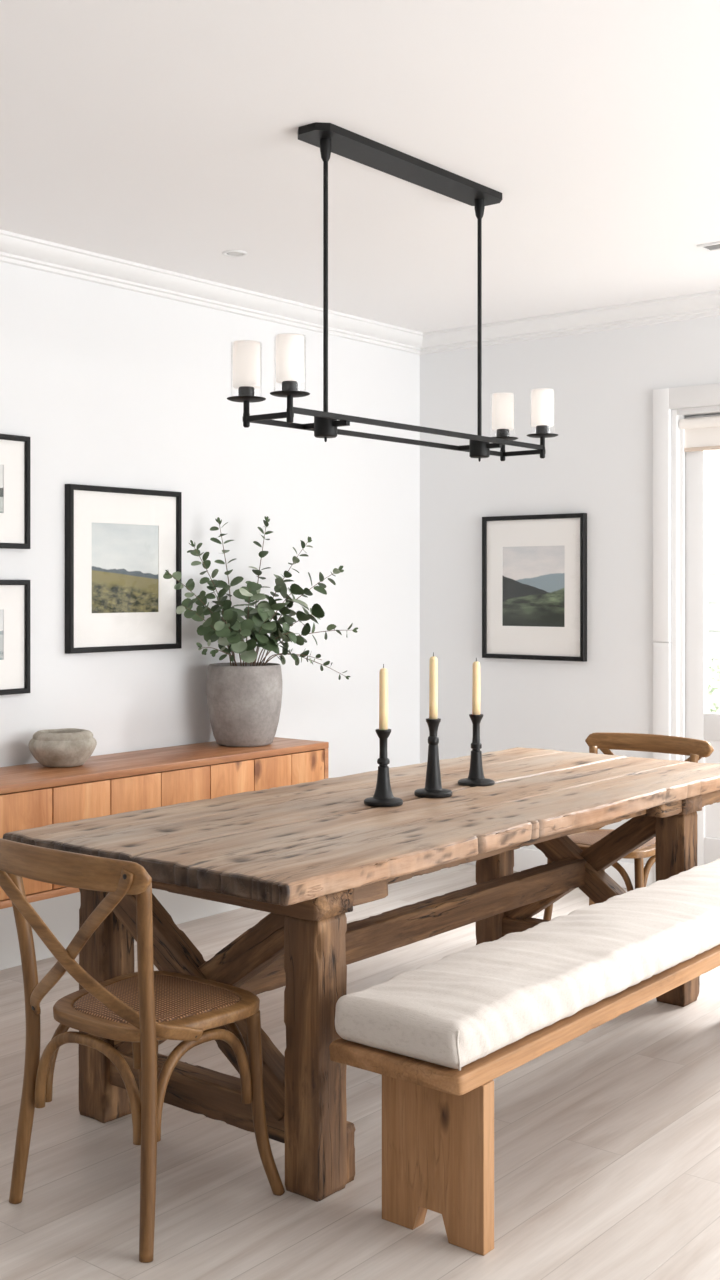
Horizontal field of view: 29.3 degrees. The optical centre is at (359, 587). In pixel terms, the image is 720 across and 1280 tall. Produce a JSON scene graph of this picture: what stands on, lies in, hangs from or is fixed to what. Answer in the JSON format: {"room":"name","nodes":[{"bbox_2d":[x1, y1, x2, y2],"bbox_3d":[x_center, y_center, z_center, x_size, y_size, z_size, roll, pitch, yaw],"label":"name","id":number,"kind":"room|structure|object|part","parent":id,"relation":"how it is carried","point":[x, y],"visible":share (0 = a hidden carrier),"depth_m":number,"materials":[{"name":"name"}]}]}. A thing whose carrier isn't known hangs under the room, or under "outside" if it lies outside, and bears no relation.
{"room":"dining room","nodes":[
{"label":"dining room","id":0,"kind":"room"},
{"bbox_2d":[0,262,419,777],"bbox_3d":[-2.229,0.045,4.255,0.150,2.750,8.230,0,0,39],"label":"wall","id":1,"kind":"structure","parent":0,"point":[108,386],"depth_m":6.05,"materials":[{"name":"white paint"}]},
{"bbox_2d":[0,580,29,694],"bbox_3d":[-1.394,0.186,5.147,0.032,0.434,0.380,0,0,39],"label":"framed picture","id":2,"kind":"object","parent":1,"relation":"attached to","point":[14,594],"visible":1,"depth_m":5.24,"materials":[{"name":"white paper"}]},
{"bbox_2d":[0,609,2,659],"bbox_3d":[-1.394,0.176,5.147,0.001,0.190,0.150,0,0,39],"label":"print","id":3,"kind":"object","parent":2,"relation":"attached to","point":[1,610],"depth_m":5.20},
{"bbox_2d":[0,434,29,548],"bbox_3d":[-1.394,-0.365,5.147,0.032,0.430,0.380,0,0,39],"label":"framed picture","id":4,"kind":"object","parent":1,"relation":"attached to","point":[14,449],"visible":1,"depth_m":5.24,"materials":[{"name":"black paint"}]},
{"bbox_2d":[0,465,2,512],"bbox_3d":[-1.394,-0.374,5.147,0.001,0.183,0.150,0,0,39],"label":"print","id":5,"kind":"object","parent":4,"relation":"attached to","point":[1,466],"depth_m":5.20},
{"bbox_2d":[65,484,181,653],"bbox_3d":[-0.966,-0.076,5.678,0.032,0.670,0.607,0,0,39],"label":"framed picture","id":6,"kind":"object","parent":1,"relation":"attached to","point":[120,543],"visible":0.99,"depth_m":5.65,"materials":[{"name":"white paper"}]},
{"bbox_2d":[92,522,157,612],"bbox_3d":[-0.966,-0.081,5.679,0.001,0.365,0.364,0,0,39],"label":"print","id":7,"kind":"object","parent":6,"relation":"attached to","point":[124,556],"depth_m":5.67},
{"bbox_2d":[0,229,422,354],"bbox_3d":[-2.185,-1.282,4.122,0.085,0.096,8.080,0,0,39],"label":"trim","id":8,"kind":"structure","parent":1,"relation":"attached to","point":[15,249],"depth_m":5.93,"materials":[{"name":"white paint"}]},
{"bbox_2d":[206,662,281,746],"bbox_3d":[-0.499,0.502,5.949,0.327,0.346,0.326,0,0,39],"label":"pot","id":9,"kind":"object","parent":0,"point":[244,699],"depth_m":5.82,"materials":[{"name":"concrete"}]},
{"bbox_2d":[0,0,719,332],"bbox_3d":[0.391,-1.360,2.144,6.880,0.060,8.230,0,0,39],"label":"ceiling","id":10,"kind":"structure","parent":0,"point":[163,134],"depth_m":4.13,"materials":[{"name":"white paint"}]},
{"bbox_2d":[222,250,246,256],"bbox_3d":[-0.497,-1.327,5.473,0.100,0.006,0.100,0,0,39],"label":"recessed light","id":11,"kind":"object","parent":10,"relation":"in","point":[229,253],"visible":1,"depth_m":5.47,"materials":[{"name":"white paint"}]},
{"bbox_2d":[227,122,557,461],"bbox_3d":[0.158,-0.878,4.341,0.275,0.904,1.431,0,0,39],"label":"chandelier","id":12,"kind":"object","parent":10,"relation":"hanging from","point":[289,348],"visible":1,"depth_m":4.11,"materials":[{"name":"black metal"}]},
{"bbox_2d":[238,386,253,395],"bbox_3d":[-0.320,-0.547,3.879,0.045,0.035,0.045,0,0,39],"label":"socket","id":13,"kind":"object","parent":12,"relation":"attached to","point":[242,390],"depth_m":3.86,"materials":[{"name":"black metal"}]},
{"bbox_3d":[-0.320,-0.491,3.879,0.019,0.078,0.019,0,0,39],"label":"light post","id":14,"kind":"part","parent":12,"relation":"part of","materials":[{"name":"black metal"}]},
{"bbox_3d":[-0.320,-0.530,3.879,0.111,0.008,0.111,0,0,39],"label":"drip dish","id":15,"kind":"part","parent":12,"relation":"part of","materials":[{"name":"black metal"}]},
{"bbox_3d":[-0.320,-0.612,3.879,0.089,0.156,0.089,0,0,39],"label":"lamp shade","id":16,"kind":"part","parent":12,"relation":"part of","materials":[{"name":"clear glass"}]},
{"bbox_3d":[-0.192,-0.491,3.776,0.019,0.078,0.019,0,0,39],"label":"light post","id":17,"kind":"part","parent":12,"relation":"part of","materials":[{"name":"black metal"}]},
{"bbox_2d":[282,381,297,390],"bbox_3d":[-0.192,-0.547,3.776,0.045,0.035,0.045,0,0,39],"label":"socket","id":18,"kind":"object","parent":12,"relation":"attached to","point":[286,385],"depth_m":3.76,"materials":[{"name":"black metal"}]},
{"bbox_3d":[-0.192,-0.530,3.776,0.111,0.008,0.111,0,0,39],"label":"drip dish","id":19,"kind":"part","parent":12,"relation":"part of","materials":[{"name":"black metal"}]},
{"bbox_3d":[-0.192,-0.612,3.776,0.089,0.156,0.089,0,0,39],"label":"lamp shade","id":20,"kind":"part","parent":12,"relation":"part of","materials":[{"name":"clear glass"}]},
{"bbox_3d":[-0.100,-0.905,4.020,0.014,0.810,0.014,0,0,39],"label":"rod","id":21,"kind":"part","parent":12,"relation":"part of","materials":[{"name":"black metal"}]},
{"bbox_3d":[0.094,-0.475,4.393,0.012,0.015,1.320,0,0,39],"label":"rail","id":22,"kind":"part","parent":12,"relation":"part of","materials":[{"name":"black metal"}]},
{"bbox_3d":[0.149,-1.319,4.329,0.124,0.022,0.960,0,0,39],"label":"ceiling plate","id":23,"kind":"part","parent":12,"relation":"part of","materials":[{"name":"black metal"}]},
{"bbox_3d":[0.222,-0.489,4.290,0.012,0.016,1.320,0,0,39],"label":"rail","id":24,"kind":"part","parent":12,"relation":"part of","materials":[{"name":"black metal"}]},
{"bbox_3d":[0.403,-0.905,4.645,0.014,0.810,0.014,0,0,39],"label":"rod","id":25,"kind":"part","parent":12,"relation":"part of","materials":[{"name":"black metal"}]},
{"bbox_3d":[0.508,-0.491,4.907,0.019,0.078,0.019,0,0,39],"label":"light post","id":26,"kind":"part","parent":12,"relation":"part of","materials":[{"name":"black metal"}]},
{"bbox_2d":[496,429,508,436],"bbox_3d":[0.508,-0.547,4.907,0.045,0.035,0.045,0,0,39],"label":"socket","id":27,"kind":"object","parent":12,"relation":"attached to","point":[499,432],"depth_m":4.89,"materials":[{"name":"black metal"}]},
{"bbox_3d":[0.508,-0.612,4.907,0.089,0.156,0.089,0,0,39],"label":"lamp shade","id":28,"kind":"part","parent":12,"relation":"part of","materials":[{"name":"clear glass"}]},
{"bbox_3d":[0.508,-0.530,4.907,0.111,0.008,0.111,0,0,39],"label":"drip dish","id":29,"kind":"part","parent":12,"relation":"part of","materials":[{"name":"black metal"}]},
{"bbox_3d":[0.636,-0.491,4.804,0.019,0.078,0.019,0,0,39],"label":"light post","id":30,"kind":"part","parent":12,"relation":"part of","materials":[{"name":"black metal"}]},
{"bbox_2d":[536,425,548,432],"bbox_3d":[0.636,-0.547,4.804,0.045,0.035,0.045,0,0,39],"label":"socket","id":31,"kind":"object","parent":12,"relation":"attached to","point":[539,428],"depth_m":4.78,"materials":[{"name":"black metal"}]},
{"bbox_3d":[0.636,-0.530,4.804,0.111,0.008,0.111,0,0,39],"label":"drip dish","id":32,"kind":"part","parent":12,"relation":"part of","materials":[{"name":"black metal"}]},
{"bbox_3d":[0.636,-0.612,4.804,0.089,0.156,0.089,0,0,39],"label":"lamp shade","id":33,"kind":"part","parent":12,"relation":"part of","materials":[{"name":"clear glass"}]},
{"bbox_2d":[697,241,719,251],"bbox_3d":[1.565,-1.326,5.199,0.585,0.008,0.100,0,0,39],"label":"ceiling vent","id":34,"kind":"object","parent":10,"relation":"in","point":[714,246],"visible":1,"depth_m":5.34,"materials":[{"name":"white paint"}]},
{"bbox_2d":[0,864,719,1279],"bbox_3d":[0.391,1.450,2.144,6.880,0.060,8.230,0,0,39],"label":"floor","id":35,"kind":"structure","parent":0,"point":[607,1140],"depth_m":3.36,"materials":[{"name":"beige wood"}]},
{"bbox_2d":[0,838,284,1262],"bbox_3d":[-0.523,0.993,3.177,0.571,0.864,0.534,0,0,39],"label":"dining chair","id":36,"kind":"object","parent":35,"relation":"on","point":[146,1007],"visible":1,"depth_m":3.06,"materials":[{"name":"brown wood"}]},
{"bbox_3d":[-0.783,1.019,3.191,0.084,0.805,0.041,0,0,-14],"label":"leg","id":37,"kind":"part","parent":36,"relation":"part of","materials":[{"name":"brown wood"}]},
{"bbox_3d":[-0.669,0.598,2.996,0.571,0.075,0.069,0,0,39],"label":"rail","id":38,"kind":"part","parent":36,"relation":"part of","materials":[{"name":"brown wood"}]},
{"bbox_3d":[-0.540,1.206,3.481,0.035,0.437,0.093,0,0,0],"label":"leg","id":39,"kind":"part","parent":36,"relation":"part of","materials":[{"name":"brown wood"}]},
{"bbox_3d":[-0.454,1.019,2.926,0.063,0.805,0.075,0,0,39],"label":"leg","id":40,"kind":"part","parent":36,"relation":"part of","materials":[{"name":"brown wood"}]},
{"bbox_3d":[-0.486,0.976,3.222,0.426,0.029,0.407,0,0,39],"label":"seat","id":41,"kind":"part","parent":36,"relation":"part of","materials":[{"name":"brown wicker"}]},
{"bbox_3d":[-0.486,0.965,3.222,0.347,0.031,0.329,0,0,39],"label":"woven panel","id":42,"kind":"part","parent":36,"relation":"part of","materials":[{"name":"wicker"}]},
{"bbox_3d":[-0.222,1.206,3.224,0.093,0.437,0.035,0,0,-12],"label":"leg","id":43,"kind":"part","parent":36,"relation":"part of","materials":[{"name":"brown wood"}]},
{"bbox_2d":[0,737,328,969],"bbox_3d":[-1.100,1.048,5.175,0.414,0.745,2.560,0,0,39],"label":"sideboard","id":44,"kind":"object","parent":35,"relation":"on","point":[34,795],"visible":0.45,"depth_m":5.29,"materials":[{"name":"brown wood"}]},
{"bbox_3d":[-1.199,0.886,4.745,0.020,0.358,0.333,0,0,39],"label":"door","id":45,"kind":"part","parent":44,"relation":"part of","materials":[{"name":"brown wood"}]},
{"bbox_3d":[-1.101,1.082,5.176,0.412,0.026,2.560,0,0,39],"label":"panel","id":46,"kind":"part","parent":44,"relation":"part of","materials":[{"name":"brown wood"}]},
{"bbox_2d":[28,728,96,767],"bbox_3d":[-1.131,0.608,5.237,0.254,0.133,0.255,0,0,39],"label":"stone bowl","id":47,"kind":"object","parent":44,"relation":"on","point":[66,747],"visible":1,"depth_m":5.15,"materials":[{"name":"beige stone"}]},
{"bbox_3d":[-1.009,0.886,4.980,0.020,0.358,0.262,0,0,39],"label":"door","id":48,"kind":"part","parent":44,"relation":"part of","materials":[{"name":"brown wood"}]},
{"bbox_3d":[-1.257,0.886,5.301,0.012,0.366,2.508,0,0,39],"label":"panel","id":49,"kind":"part","parent":44,"relation":"part of","materials":[{"name":"brown wood"}]},
{"bbox_3d":[-0.847,0.886,5.182,0.020,0.358,0.247,0,0,39],"label":"door","id":50,"kind":"part","parent":44,"relation":"part of","materials":[{"name":"brown wood"}]},
{"bbox_3d":[-0.685,0.886,5.382,0.020,0.358,0.260,0,0,39],"label":"door","id":51,"kind":"part","parent":44,"relation":"part of","materials":[{"name":"brown wood"}]},
{"bbox_3d":[-0.522,0.886,5.585,0.020,0.358,0.250,0,0,39],"label":"door","id":52,"kind":"part","parent":44,"relation":"part of","materials":[{"name":"brown wood"}]},
{"bbox_2d":[163,516,357,746],"bbox_3d":[-0.447,0.178,5.967,0.385,0.995,1.035,0,0,39],"label":"eucalyptus","id":53,"kind":"object","parent":44,"relation":"on","point":[244,699],"visible":1,"depth_m":5.83,"materials":[{"name":"plant"}]},
{"bbox_3d":[-0.370,0.886,5.774,0.020,0.358,0.227,0,0,39],"label":"door","id":54,"kind":"part","parent":44,"relation":"part of","materials":[{"name":"brown wood"}]},
{"bbox_3d":[-0.306,0.886,6.162,0.412,0.366,0.026,0,0,39],"label":"panel","id":55,"kind":"part","parent":44,"relation":"part of","materials":[{"name":"brown wood"}]},
{"bbox_3d":[-0.231,0.886,5.947,0.020,0.358,0.211,0,0,39],"label":"door","id":56,"kind":"part","parent":44,"relation":"part of","materials":[{"name":"brown wood"}]},
{"bbox_2d":[2,747,719,1201],"bbox_3d":[0.245,1.037,4.387,1.046,0.770,2.589,0,0,39],"label":"dining table","id":57,"kind":"object","parent":35,"relation":"on","point":[304,855],"visible":0.86,"depth_m":3.68,"materials":[{"name":"brown wood"}]},
{"bbox_3d":[-0.685,1.094,3.725,0.111,0.655,0.108,0,0,39],"label":"leg","id":58,"kind":"part","parent":57,"relation":"part of","materials":[{"name":"brown wood"}]},
{"bbox_3d":[-0.396,1.275,3.491,0.659,0.091,0.073,0,0,39],"label":"rail","id":59,"kind":"part","parent":57,"relation":"part of","materials":[{"name":"brown wood"}]},
{"bbox_3d":[-0.105,1.094,3.256,0.111,0.655,0.108,0,0,39],"label":"leg","id":60,"kind":"part","parent":57,"relation":"part of","materials":[{"name":"brown wood"}]},
{"bbox_2d":[364,729,402,806],"bbox_3d":[0.071,0.542,4.180,0.119,0.226,0.119,0,0,39],"label":"candlestick","id":61,"kind":"object","parent":57,"relation":"on","point":[383,796],"visible":1,"depth_m":4.16,"materials":[{"name":"paint"}]},
{"bbox_2d":[379,664,387,729],"bbox_3d":[0.071,0.332,4.181,0.027,0.202,0.028,0,0,39],"label":"taper candle","id":62,"kind":"object","parent":61,"relation":"on","point":[383,674],"visible":1,"depth_m":4.17,"materials":[{"name":"wax"}]},
{"bbox_3d":[0.071,0.532,4.180,0.066,0.207,0.066,0,0,39],"label":"stem","id":63,"kind":"part","parent":61,"relation":"part of","materials":[{"name":"paint"}]},
{"bbox_2d":[414,718,451,797],"bbox_3d":[0.232,0.534,4.353,0.120,0.242,0.120,0,0,39],"label":"candlestick","id":64,"kind":"object","parent":57,"relation":"on","point":[433,788],"visible":1,"depth_m":4.33,"materials":[{"name":"paint"}]},
{"bbox_3d":[0.232,0.524,4.353,0.060,0.223,0.060,0,0,39],"label":"stem","id":65,"kind":"part","parent":64,"relation":"part of","materials":[{"name":"paint"}]},
{"bbox_2d":[429,652,437,718],"bbox_3d":[0.232,0.310,4.353,0.027,0.213,0.028,0,0,39],"label":"taper candle","id":66,"kind":"object","parent":64,"relation":"on","point":[433,666],"visible":1,"depth_m":4.34,"materials":[{"name":"wax"}]},
{"bbox_2d":[458,714,494,786],"bbox_3d":[0.388,0.538,4.599,0.124,0.233,0.124,0,0,39],"label":"candlestick","id":67,"kind":"object","parent":57,"relation":"on","point":[476,777],"visible":1,"depth_m":4.58,"materials":[{"name":"paint"}]},
{"bbox_2d":[472,658,479,714],"bbox_3d":[0.388,0.329,4.599,0.027,0.193,0.028,0,0,39],"label":"taper candle","id":68,"kind":"object","parent":67,"relation":"on","point":[476,665],"visible":1,"depth_m":4.59,"materials":[{"name":"wax"}]},
{"bbox_3d":[0.388,0.529,4.599,0.058,0.214,0.058,0,0,39],"label":"stem","id":69,"kind":"part","parent":67,"relation":"part of","materials":[{"name":"paint"}]},
{"bbox_3d":[0.510,1.094,5.207,0.110,0.655,0.108,0,0,39],"label":"leg","id":70,"kind":"part","parent":57,"relation":"part of","materials":[{"name":"brown wood"}]},
{"bbox_3d":[0.800,1.275,4.974,0.659,0.091,0.073,0,0,39],"label":"rail","id":71,"kind":"part","parent":57,"relation":"part of","materials":[{"name":"brown wood"}]},
{"bbox_3d":[1.090,1.094,4.740,0.111,0.655,0.109,0,0,39],"label":"leg","id":72,"kind":"part","parent":57,"relation":"part of","materials":[{"name":"brown wood"}]},
{"bbox_2d":[329,944,719,1255],"bbox_3d":[0.747,1.219,3.816,0.361,0.402,2.164,0,0,39],"label":"bench","id":73,"kind":"object","parent":35,"relation":"on","point":[438,1120],"visible":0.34,"depth_m":3.02,"materials":[{"name":"brown wood"}]},
{"bbox_3d":[0.169,1.239,3.031,0.276,0.362,0.042,0,0,39],"label":"leg","id":74,"kind":"part","parent":73,"relation":"part of","materials":[{"name":"brown wood"}]},
{"bbox_2d":[335,858,719,1070],"bbox_3d":[0.743,0.956,3.820,0.367,0.119,2.159,0,0,39],"label":"bench cushion","id":75,"kind":"object","parent":73,"relation":"on","point":[455,1010],"visible":1,"depth_m":3.28,"materials":[{"name":"fabric"}]},
{"bbox_2d":[543,732,713,920],"bbox_3d":[1.030,1.012,5.431,0.571,0.825,0.556,0,0,39],"label":"dining chair","id":76,"kind":"object","parent":35,"relation":"on","point":[696,749],"visible":0.3,"depth_m":5.51,"materials":[{"name":"brown wood"}]},
{"bbox_3d":[0.723,1.216,5.376,0.095,0.417,0.035,0,0,-13],"label":"leg","id":77,"kind":"part","parent":76,"relation":"part of","materials":[{"name":"brown wood"}]},
{"bbox_3d":[0.965,1.037,5.687,0.041,0.769,0.086,0,0,1],"label":"leg","id":78,"kind":"part","parent":76,"relation":"part of","materials":[{"name":"brown wood"}]},
{"bbox_3d":[0.992,0.996,5.384,0.426,0.028,0.424,0,0,39],"label":"seat","id":79,"kind":"part","parent":76,"relation":"part of","materials":[{"name":"brown wood"}]},
{"bbox_3d":[0.992,0.985,5.384,0.347,0.030,0.343,0,0,39],"label":"woven panel","id":80,"kind":"part","parent":76,"relation":"part of","materials":[{"name":"wicker"}]},
{"bbox_3d":[1.042,1.216,5.119,0.035,0.417,0.095,0,0,0],"label":"leg","id":81,"kind":"part","parent":76,"relation":"part of","materials":[{"name":"brown wood"}]},
{"bbox_3d":[1.182,0.635,5.620,0.571,0.072,0.072,0,0,39],"label":"rail","id":82,"kind":"part","parent":76,"relation":"part of","materials":[{"name":"brown wood"}]},
{"bbox_3d":[1.294,1.037,5.422,0.086,0.769,0.041,0,0,-13],"label":"leg","id":83,"kind":"part","parent":76,"relation":"part of","materials":[{"name":"brown wood"}]},
{"bbox_2d":[420,315,719,865],"bbox_3d":[2.984,0.045,5.243,6.730,2.750,0.150,0,0,39],"label":"wall","id":84,"kind":"structure","parent":0,"point":[599,463],"depth_m":6.78,"materials":[{"name":"white paint"}]},
{"bbox_2d":[482,513,586,661],"bbox_3d":[0.859,-0.004,6.838,0.591,0.717,0.032,0,0,39],"label":"framed picture","id":85,"kind":"object","parent":84,"relation":"attached to","point":[534,567],"visible":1,"depth_m":6.83,"materials":[{"name":"black paint"}]},
{"bbox_2d":[502,545,564,626],"bbox_3d":[0.859,-0.009,6.839,0.361,0.398,0.001,0,0,39],"label":"print","id":86,"kind":"object","parent":85,"relation":"attached to","point":[533,577],"depth_m":6.84},
{"bbox_2d":[464,848,652,888],"bbox_3d":[0.849,1.360,6.856,1.348,0.120,0.016,0,0,39],"label":"baseboard","id":87,"kind":"structure","parent":84,"relation":"attached to","point":[524,858],"depth_m":6.81,"materials":[{"name":"white paint"}]},
{"bbox_2d":[420,290,719,354],"bbox_3d":[2.910,-1.282,5.151,6.730,0.096,0.085,0,0,39],"label":"trim","id":88,"kind":"structure","parent":84,"relation":"attached to","point":[704,304],"depth_m":6.64,"materials":[{"name":"white paint"}]},
{"bbox_2d":[653,383,719,882],"bbox_3d":[2.157,0.248,5.894,1.897,2.343,0.171,0,0,39],"label":"door","id":89,"kind":"structure","parent":84,"relation":"in","point":[680,478],"depth_m":6.38,"materials":[{"name":"white paint"}]},
{"bbox_3d":[2.164,0.296,5.903,1.735,2.248,0.148,0,0,39],"label":"frame","id":90,"kind":"part","parent":89,"relation":"part of","materials":[{"name":"white paint"}]},
{"bbox_2d":[679,416,719,451],"bbox_3d":[2.139,-0.708,5.872,1.665,0.152,0.048,0,0,39],"label":"roller blind","id":91,"kind":"object","parent":84,"relation":"attached to","point":[701,433],"visible":1,"depth_m":6.33,"materials":[{"name":"white fabric"}]},
{"label":"outside","id":92,"kind":"structure","parent":0,"visible":0},
{"bbox_3d":[5.114,1.560,8.740,15.000,0.120,7.970,0,0,39],"label":"ground","id":93,"kind":"structure","parent":92,"visible":0},
{"bbox_2d":[708,450,719,708],"bbox_3d":[3.856,-0.200,8.772,11.000,3.400,0.100,0,0,39],"label":"wall","id":94,"kind":"structure","parent":93,"relation":"on","point":[713,455],"depth_m":9.81,"materials":[{"name":"white paint"}]},
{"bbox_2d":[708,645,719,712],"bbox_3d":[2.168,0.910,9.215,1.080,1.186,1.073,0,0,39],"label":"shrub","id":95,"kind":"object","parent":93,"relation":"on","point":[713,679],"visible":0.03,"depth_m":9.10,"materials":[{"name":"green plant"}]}
]}

